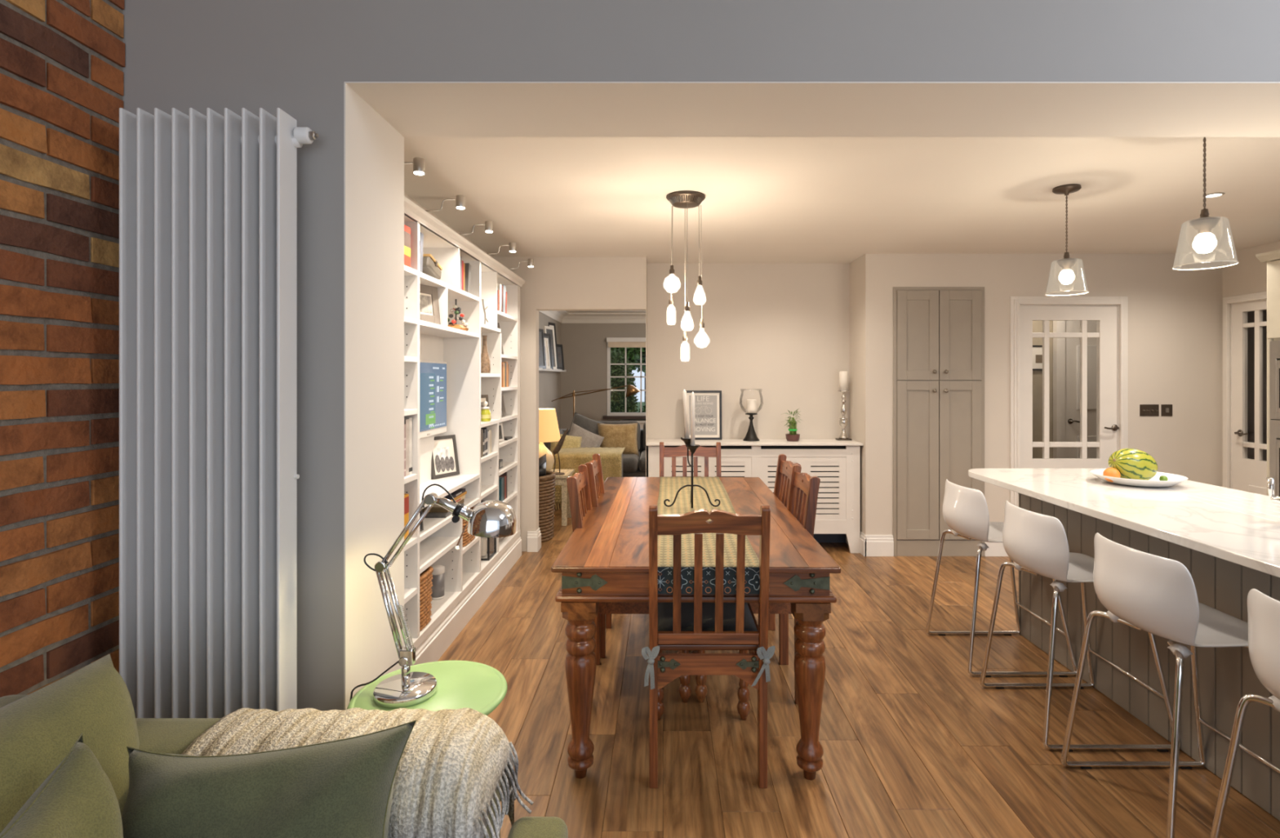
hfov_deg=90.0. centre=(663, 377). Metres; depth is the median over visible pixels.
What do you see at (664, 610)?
seat cushion
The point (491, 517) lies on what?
desk lamp
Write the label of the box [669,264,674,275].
socket
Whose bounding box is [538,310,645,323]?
trim
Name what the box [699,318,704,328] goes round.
socket
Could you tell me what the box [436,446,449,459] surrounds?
photo
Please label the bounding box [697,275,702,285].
socket
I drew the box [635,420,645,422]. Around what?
shelf
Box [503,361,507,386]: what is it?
book
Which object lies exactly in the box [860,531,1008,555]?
baseboard
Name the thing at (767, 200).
ceiling
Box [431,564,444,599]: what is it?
tin
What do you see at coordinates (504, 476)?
book
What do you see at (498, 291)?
book
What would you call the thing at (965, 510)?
bar stool
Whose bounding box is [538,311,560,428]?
wall
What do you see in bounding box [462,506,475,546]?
wicker basket
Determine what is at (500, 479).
book
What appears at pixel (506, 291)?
book
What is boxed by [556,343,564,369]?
photo frame
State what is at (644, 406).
shrub
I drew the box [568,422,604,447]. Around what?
throw pillow
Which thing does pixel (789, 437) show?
pot
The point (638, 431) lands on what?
cushion
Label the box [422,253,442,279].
case
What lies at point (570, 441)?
throw pillow
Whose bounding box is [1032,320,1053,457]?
wall
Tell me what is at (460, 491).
book
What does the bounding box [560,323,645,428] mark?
wall
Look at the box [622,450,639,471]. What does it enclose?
seat cushion
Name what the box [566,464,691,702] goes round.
dining chair
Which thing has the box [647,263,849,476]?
wall
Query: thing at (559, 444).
statuette
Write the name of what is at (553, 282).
wall
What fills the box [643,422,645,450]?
cushion
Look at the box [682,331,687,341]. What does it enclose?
socket
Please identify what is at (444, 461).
photo frame
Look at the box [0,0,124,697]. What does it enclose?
brick wall
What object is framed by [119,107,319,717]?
radiator
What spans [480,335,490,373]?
bottle vase
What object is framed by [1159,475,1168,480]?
fruit
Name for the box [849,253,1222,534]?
wall
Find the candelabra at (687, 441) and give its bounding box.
[663,436,720,507]
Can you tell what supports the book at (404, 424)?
on the bookcase at (469, 580)
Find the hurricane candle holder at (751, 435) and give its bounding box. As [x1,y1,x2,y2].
[739,388,763,440]
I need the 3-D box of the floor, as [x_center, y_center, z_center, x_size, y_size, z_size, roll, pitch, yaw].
[1.100,1.440,3.700,8.200,0.060,13.800,0,0,0]
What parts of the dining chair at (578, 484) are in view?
leg, crest rail, leg, rail, leg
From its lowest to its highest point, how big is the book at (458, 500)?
0.018 m
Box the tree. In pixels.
[610,346,645,405]
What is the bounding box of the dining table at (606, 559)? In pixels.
[551,476,840,779]
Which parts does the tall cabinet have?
door, door, door panel, door panel, door, door, door panel, door panel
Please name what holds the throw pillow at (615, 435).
on the sofa at (632, 464)
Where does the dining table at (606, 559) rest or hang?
on the floor
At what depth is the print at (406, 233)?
2.90 m
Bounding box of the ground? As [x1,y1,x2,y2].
[634,401,644,412]
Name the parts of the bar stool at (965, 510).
leg frame, leg frame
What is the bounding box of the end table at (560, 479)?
[549,468,574,525]
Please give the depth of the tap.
2.22 m
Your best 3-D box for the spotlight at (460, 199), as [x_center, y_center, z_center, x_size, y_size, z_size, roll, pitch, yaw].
[-1.040,-0.811,3.000,0.223,0.077,0.044,0,0,0]
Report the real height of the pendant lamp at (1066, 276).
0.546 m
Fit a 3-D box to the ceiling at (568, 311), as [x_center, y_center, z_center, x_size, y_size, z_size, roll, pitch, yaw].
[0.250,-1.095,7.955,4.100,0.090,5.290,0,0,0]
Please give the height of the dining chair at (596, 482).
0.981 m
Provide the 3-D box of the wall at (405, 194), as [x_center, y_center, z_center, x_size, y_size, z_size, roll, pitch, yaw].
[-1.438,0.215,3.662,0.125,2.390,3.056,0,0,0]
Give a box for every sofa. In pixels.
[0,653,568,837]
[538,420,645,476]
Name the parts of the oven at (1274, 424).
control panel, door, door glass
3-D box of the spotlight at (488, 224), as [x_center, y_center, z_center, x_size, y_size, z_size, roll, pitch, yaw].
[-1.040,-0.811,3.490,0.223,0.077,0.044,0,0,0]
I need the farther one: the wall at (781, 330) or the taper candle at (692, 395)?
the wall at (781, 330)
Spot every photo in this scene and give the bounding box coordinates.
[419,294,431,313]
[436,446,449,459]
[538,339,540,357]
[557,351,560,362]
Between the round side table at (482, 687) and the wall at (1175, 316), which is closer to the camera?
the round side table at (482, 687)
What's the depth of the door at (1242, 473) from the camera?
4.90 m
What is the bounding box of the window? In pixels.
[602,342,645,418]
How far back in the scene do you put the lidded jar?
4.21 m
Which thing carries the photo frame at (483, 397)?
on the bookcase at (469, 580)
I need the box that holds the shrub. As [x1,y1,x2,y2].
[638,401,645,412]
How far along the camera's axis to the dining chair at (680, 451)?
4.24 m
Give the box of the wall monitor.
[419,360,446,438]
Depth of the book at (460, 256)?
3.67 m
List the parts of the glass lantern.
frame, glass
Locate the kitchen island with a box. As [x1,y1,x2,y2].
[1018,493,1279,820]
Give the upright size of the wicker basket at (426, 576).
0.261 m
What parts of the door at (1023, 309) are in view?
glass pane, handle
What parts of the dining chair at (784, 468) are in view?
leg, crest rail, leg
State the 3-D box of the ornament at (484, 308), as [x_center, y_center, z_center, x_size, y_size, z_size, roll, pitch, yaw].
[-1.178,-0.427,4.224,0.015,0.172,0.097,0,0,7]
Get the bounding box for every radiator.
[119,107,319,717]
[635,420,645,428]
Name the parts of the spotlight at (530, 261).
arm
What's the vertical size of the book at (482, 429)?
0.179 m
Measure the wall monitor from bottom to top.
0.430 m
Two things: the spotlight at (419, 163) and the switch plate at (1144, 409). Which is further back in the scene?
the switch plate at (1144, 409)
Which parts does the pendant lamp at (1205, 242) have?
bulb, lamp shade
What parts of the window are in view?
sill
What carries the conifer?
on the ground
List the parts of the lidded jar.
lid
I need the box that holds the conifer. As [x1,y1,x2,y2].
[610,348,638,412]
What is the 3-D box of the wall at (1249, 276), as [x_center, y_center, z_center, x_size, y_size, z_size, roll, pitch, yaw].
[4.485,0.215,3.717,0.130,2.390,3.166,0,0,0]
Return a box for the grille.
[664,445,845,508]
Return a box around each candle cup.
[680,437,690,444]
[685,444,699,453]
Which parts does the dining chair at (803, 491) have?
leg, rail, leg, crest rail, leg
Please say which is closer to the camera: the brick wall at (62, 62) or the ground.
the brick wall at (62, 62)
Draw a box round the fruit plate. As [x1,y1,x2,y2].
[1088,468,1188,486]
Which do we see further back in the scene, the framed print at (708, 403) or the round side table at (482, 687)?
the framed print at (708, 403)
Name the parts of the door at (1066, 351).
casing, handle, raised panel, raised panel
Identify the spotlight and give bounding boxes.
[404,156,425,174]
[425,195,465,211]
[458,220,493,234]
[486,241,516,253]
[507,257,533,268]
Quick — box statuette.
[552,427,568,475]
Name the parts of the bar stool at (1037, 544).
leg frame, leg frame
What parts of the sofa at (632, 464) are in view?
backrest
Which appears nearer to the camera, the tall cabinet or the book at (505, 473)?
the book at (505, 473)
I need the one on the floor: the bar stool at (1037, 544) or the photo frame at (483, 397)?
the bar stool at (1037, 544)
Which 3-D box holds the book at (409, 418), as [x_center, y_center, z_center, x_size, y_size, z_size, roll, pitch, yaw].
[-1.254,0.315,2.938,0.191,0.260,0.037,0,0,0]
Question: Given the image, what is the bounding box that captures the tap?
[1266,477,1279,502]
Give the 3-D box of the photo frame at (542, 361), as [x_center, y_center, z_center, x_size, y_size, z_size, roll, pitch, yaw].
[-1.624,-0.373,8.156,0.065,0.520,0.500,0,0,14]
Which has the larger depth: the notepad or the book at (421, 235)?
the notepad
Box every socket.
[668,294,673,305]
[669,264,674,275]
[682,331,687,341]
[684,301,689,311]
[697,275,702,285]
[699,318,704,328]
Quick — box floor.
[437,502,1279,837]
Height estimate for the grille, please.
0.695 m
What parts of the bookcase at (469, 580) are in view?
panel, cornice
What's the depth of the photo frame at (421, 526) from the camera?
3.11 m
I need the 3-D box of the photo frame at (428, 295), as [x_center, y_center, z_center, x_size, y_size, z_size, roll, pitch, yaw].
[-1.212,-0.373,3.254,0.040,0.201,0.190,0,0,20]
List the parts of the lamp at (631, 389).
arm, arm, lamp shade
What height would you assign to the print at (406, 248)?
0.038 m
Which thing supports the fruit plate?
on the island countertop
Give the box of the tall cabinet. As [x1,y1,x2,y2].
[893,286,984,555]
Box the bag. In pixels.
[538,453,546,475]
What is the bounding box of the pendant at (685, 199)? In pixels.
[662,190,710,361]
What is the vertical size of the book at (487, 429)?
0.160 m
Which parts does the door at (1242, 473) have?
handle, raised panel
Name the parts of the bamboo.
stem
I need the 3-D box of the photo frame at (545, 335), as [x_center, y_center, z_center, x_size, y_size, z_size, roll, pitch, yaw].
[-1.623,-0.363,8.856,0.063,0.500,0.360,0,0,14]
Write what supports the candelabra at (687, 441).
on the table runner
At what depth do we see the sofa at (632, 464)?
7.54 m
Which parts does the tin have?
lid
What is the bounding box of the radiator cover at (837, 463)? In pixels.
[645,438,862,552]
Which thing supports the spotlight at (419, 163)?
attached to the bookcase at (469, 580)
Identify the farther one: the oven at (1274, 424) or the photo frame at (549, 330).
the photo frame at (549, 330)
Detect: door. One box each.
[1009,296,1128,506]
[1053,320,1096,457]
[1222,291,1266,495]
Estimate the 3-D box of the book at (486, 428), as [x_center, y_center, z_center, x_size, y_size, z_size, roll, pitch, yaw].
[-1.234,0.419,4.207,0.151,0.180,0.031,0,0,0]
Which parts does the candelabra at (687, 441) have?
cup arm, stem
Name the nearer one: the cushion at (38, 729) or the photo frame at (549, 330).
the cushion at (38, 729)
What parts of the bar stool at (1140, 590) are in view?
leg frame, leg frame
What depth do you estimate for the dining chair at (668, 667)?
2.19 m
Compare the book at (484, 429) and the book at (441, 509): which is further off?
the book at (484, 429)
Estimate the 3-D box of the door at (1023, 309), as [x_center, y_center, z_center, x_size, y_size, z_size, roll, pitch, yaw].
[3.203,0.385,5.087,0.925,2.050,0.147,0,0,0]
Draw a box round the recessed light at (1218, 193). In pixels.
[1202,191,1224,197]
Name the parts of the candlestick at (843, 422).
stem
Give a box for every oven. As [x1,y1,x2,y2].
[1269,340,1279,419]
[1269,419,1279,496]
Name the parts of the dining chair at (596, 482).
crest rail, leg, leg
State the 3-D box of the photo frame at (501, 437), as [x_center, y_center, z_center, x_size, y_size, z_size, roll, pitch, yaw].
[-1.196,0.398,4.633,0.038,0.131,0.110,0,0,17]
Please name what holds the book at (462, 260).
on the bookcase at (469, 580)
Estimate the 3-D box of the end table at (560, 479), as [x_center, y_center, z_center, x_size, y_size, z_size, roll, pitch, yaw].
[-1.145,1.170,6.275,0.490,0.480,0.450,0,0,0]
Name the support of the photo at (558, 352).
attached to the photo frame at (560, 353)
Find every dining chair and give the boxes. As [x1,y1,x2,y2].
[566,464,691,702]
[584,453,690,657]
[648,504,770,787]
[659,441,720,476]
[691,464,820,703]
[768,453,800,630]
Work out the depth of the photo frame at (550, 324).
9.54 m
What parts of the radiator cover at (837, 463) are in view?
grille panel, grille panel, grille panel, grille panel, skirting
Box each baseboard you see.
[527,527,541,551]
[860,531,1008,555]
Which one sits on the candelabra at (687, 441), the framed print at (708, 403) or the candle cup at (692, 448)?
the candle cup at (692, 448)
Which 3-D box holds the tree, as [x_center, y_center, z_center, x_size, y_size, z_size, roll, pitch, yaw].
[-0.432,-0.286,17.024,4.138,3.994,2.260,0,0,0]
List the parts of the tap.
lever handle, lever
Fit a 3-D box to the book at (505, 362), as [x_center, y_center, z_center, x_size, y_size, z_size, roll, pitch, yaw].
[-1.235,-0.020,4.713,0.150,0.180,0.030,0,0,0]
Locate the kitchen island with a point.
(1225, 673)
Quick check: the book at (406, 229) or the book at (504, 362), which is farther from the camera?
the book at (504, 362)
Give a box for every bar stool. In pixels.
[925,479,1077,676]
[979,500,1181,751]
[1060,532,1279,837]
[1209,588,1279,837]
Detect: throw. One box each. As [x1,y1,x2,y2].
[181,706,533,837]
[551,446,625,509]
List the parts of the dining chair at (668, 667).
leg, leg, rail, crest rail, leg, rail, leg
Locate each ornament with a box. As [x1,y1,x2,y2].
[447,298,468,330]
[481,298,488,324]
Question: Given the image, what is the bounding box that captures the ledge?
[538,367,566,371]
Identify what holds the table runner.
on the dining table at (606, 559)
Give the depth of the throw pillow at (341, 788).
1.04 m
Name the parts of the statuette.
leg, leg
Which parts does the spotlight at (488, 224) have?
arm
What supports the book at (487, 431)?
on the bookcase at (469, 580)
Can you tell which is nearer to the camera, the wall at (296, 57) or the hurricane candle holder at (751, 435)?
the wall at (296, 57)
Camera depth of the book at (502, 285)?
4.62 m
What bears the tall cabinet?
attached to the wall at (1175, 316)
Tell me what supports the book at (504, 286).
on the bookcase at (469, 580)
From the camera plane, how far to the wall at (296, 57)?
1.74 m
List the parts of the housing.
cornice, door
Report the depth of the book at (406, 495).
2.89 m
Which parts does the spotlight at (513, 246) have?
arm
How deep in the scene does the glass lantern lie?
4.28 m
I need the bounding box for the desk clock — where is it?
[498,458,502,468]
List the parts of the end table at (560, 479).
rail, leg, leg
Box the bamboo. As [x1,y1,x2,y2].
[782,407,802,440]
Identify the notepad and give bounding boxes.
[503,436,512,439]
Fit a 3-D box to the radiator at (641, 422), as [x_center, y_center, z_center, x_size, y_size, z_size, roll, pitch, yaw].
[0.225,0.965,10.400,1.850,0.530,0.160,0,0,0]
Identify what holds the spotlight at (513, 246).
attached to the bookcase at (469, 580)
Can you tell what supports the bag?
in the wicker basket at (547, 485)
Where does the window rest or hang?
in the wall at (584, 345)
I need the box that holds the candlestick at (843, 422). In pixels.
[835,390,852,439]
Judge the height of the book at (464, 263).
0.170 m
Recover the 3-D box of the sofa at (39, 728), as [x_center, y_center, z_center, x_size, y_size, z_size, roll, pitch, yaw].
[-0.820,0.948,0.560,1.250,0.765,1.720,0,0,0]
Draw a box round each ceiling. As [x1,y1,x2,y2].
[404,137,1279,263]
[565,310,645,312]
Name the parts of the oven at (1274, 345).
control panel, door, door glass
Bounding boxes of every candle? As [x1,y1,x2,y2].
[480,537,487,555]
[682,389,689,438]
[690,391,694,445]
[746,399,756,413]
[839,371,848,390]
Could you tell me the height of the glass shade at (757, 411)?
0.204 m
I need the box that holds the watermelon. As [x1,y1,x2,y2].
[1107,448,1157,479]
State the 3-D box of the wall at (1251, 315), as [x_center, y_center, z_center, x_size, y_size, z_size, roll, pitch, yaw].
[4.825,0.190,4.550,0.550,2.440,1.500,0,0,0]
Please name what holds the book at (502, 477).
on the bookcase at (469, 580)
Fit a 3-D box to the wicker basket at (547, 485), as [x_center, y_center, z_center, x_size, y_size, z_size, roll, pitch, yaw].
[-1.190,1.127,5.620,0.490,0.566,0.469,0,0,5]
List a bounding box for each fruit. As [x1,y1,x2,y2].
[1102,466,1120,481]
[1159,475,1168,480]
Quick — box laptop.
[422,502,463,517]
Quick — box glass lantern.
[480,500,496,559]
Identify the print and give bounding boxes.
[404,230,410,248]
[404,245,410,257]
[404,496,408,514]
[684,390,721,439]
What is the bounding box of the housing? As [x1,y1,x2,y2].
[1255,248,1279,495]
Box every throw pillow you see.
[0,733,123,837]
[121,719,417,837]
[550,433,582,453]
[566,411,604,435]
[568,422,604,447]
[597,422,639,456]
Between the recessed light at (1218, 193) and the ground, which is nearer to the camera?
the recessed light at (1218, 193)
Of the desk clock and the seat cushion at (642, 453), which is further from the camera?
the seat cushion at (642, 453)
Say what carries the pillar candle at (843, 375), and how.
on the candlestick at (843, 422)
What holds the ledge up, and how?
attached to the wall at (549, 382)
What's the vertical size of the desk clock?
0.060 m
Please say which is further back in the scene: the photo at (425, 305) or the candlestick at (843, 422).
the candlestick at (843, 422)
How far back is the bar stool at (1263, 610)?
1.61 m
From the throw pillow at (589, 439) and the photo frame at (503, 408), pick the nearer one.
the photo frame at (503, 408)
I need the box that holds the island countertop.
[968,467,1279,577]
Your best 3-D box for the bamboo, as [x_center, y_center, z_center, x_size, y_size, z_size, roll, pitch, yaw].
[1.071,0.388,5.306,0.184,0.273,0.180,0,0,0]
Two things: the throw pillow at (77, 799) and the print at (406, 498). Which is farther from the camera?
the print at (406, 498)
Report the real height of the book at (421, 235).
0.202 m
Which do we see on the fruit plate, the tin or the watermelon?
the watermelon
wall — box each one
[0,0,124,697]
[404,192,493,257]
[493,256,647,551]
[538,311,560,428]
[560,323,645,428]
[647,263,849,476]
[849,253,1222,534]
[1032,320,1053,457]
[1222,240,1279,486]
[1247,309,1266,460]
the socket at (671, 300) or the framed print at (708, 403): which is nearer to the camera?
the socket at (671, 300)
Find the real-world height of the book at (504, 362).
0.178 m
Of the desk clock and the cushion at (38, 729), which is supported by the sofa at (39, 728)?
the cushion at (38, 729)
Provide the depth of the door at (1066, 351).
6.15 m
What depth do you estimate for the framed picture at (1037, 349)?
6.18 m
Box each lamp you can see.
[349,483,515,707]
[538,408,560,470]
[551,384,639,416]
[1044,183,1088,295]
[1172,137,1238,270]
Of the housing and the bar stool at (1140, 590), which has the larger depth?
the housing
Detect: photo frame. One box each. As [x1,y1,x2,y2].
[419,284,440,324]
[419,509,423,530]
[431,434,459,479]
[480,394,488,407]
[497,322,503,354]
[498,422,504,441]
[501,392,506,416]
[538,328,546,368]
[543,325,556,369]
[543,333,553,368]
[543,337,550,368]
[547,321,559,368]
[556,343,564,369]
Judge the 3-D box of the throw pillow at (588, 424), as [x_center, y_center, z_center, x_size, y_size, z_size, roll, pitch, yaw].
[-0.930,0.710,7.950,0.629,0.558,0.239,0,0,-3]
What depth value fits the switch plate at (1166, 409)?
5.05 m
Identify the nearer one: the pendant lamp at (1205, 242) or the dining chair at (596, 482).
the pendant lamp at (1205, 242)
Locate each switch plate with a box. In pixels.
[1139,404,1159,415]
[1160,404,1172,415]
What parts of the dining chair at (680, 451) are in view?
leg, crest rail, leg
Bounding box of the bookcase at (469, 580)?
[404,195,524,665]
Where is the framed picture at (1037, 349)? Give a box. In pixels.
[1032,345,1042,369]
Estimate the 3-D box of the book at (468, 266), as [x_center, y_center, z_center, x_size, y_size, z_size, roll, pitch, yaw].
[-1.245,-0.585,3.830,0.170,0.196,0.079,0,0,0]
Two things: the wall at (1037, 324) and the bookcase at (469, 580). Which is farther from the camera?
the wall at (1037, 324)
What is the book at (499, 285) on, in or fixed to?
on the bookcase at (469, 580)
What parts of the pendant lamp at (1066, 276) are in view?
lamp shade, bulb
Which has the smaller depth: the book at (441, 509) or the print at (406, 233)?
the print at (406, 233)
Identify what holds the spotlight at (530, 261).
attached to the bookcase at (469, 580)
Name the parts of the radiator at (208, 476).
blade, blade, blade, blade, blade, blade, blade, blade, blade, blade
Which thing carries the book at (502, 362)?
on the bookcase at (469, 580)
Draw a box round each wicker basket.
[419,565,433,631]
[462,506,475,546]
[538,470,555,542]
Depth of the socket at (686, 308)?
3.40 m
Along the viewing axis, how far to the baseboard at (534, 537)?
5.17 m
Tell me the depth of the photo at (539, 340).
8.24 m
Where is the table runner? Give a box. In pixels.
[657,476,769,594]
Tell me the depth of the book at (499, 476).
4.66 m
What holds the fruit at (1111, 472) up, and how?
on the fruit plate
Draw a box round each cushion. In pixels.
[0,653,139,832]
[596,420,640,450]
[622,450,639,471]
[638,449,645,471]
[641,602,775,688]
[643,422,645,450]
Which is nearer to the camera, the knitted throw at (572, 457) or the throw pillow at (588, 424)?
the knitted throw at (572, 457)
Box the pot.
[785,433,799,440]
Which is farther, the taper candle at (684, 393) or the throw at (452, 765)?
the taper candle at (684, 393)
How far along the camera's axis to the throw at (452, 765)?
1.25 m
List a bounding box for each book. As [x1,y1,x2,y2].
[404,224,410,266]
[404,417,412,474]
[404,418,408,475]
[404,423,405,476]
[404,493,408,539]
[419,231,423,271]
[422,497,464,512]
[426,494,465,506]
[444,488,465,499]
[450,490,466,500]
[459,255,462,289]
[462,260,463,290]
[463,262,464,290]
[464,262,471,293]
[480,426,487,455]
[480,428,483,457]
[483,428,486,455]
[483,432,484,456]
[487,429,489,453]
[487,431,488,454]
[489,429,491,453]
[497,283,502,311]
[497,289,499,310]
[498,475,504,499]
[498,476,503,501]
[498,478,502,500]
[499,471,506,497]
[501,284,502,311]
[501,284,506,312]
[501,361,503,386]
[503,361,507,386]
[503,362,505,386]
[504,475,506,498]
[505,291,506,313]
[505,362,506,386]
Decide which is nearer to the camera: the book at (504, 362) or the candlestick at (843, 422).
the book at (504, 362)
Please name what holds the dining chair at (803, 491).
on the floor
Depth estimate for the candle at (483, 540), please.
4.28 m
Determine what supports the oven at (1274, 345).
in the housing
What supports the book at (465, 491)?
on the book at (458, 500)
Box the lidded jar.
[480,400,491,421]
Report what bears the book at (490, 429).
on the bookcase at (469, 580)
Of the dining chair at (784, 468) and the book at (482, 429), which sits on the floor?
the dining chair at (784, 468)
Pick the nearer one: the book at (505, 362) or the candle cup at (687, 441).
the candle cup at (687, 441)
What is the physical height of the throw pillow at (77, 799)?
0.415 m
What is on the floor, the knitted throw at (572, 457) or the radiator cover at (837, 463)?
the radiator cover at (837, 463)
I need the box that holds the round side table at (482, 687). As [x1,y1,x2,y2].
[346,660,507,715]
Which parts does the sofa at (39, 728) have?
backrest, armrest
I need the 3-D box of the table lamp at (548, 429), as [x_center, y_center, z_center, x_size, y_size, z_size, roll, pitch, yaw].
[-1.200,0.620,6.300,0.380,0.620,0.380,0,0,0]
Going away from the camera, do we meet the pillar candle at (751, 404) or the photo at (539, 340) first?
the pillar candle at (751, 404)
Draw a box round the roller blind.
[606,337,645,346]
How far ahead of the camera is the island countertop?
2.46 m
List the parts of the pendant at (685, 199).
pendant bulb, pendant bulb, pendant bulb, pendant bulb, pendant bulb, pendant bulb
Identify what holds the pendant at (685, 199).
hanging from the ceiling at (767, 200)

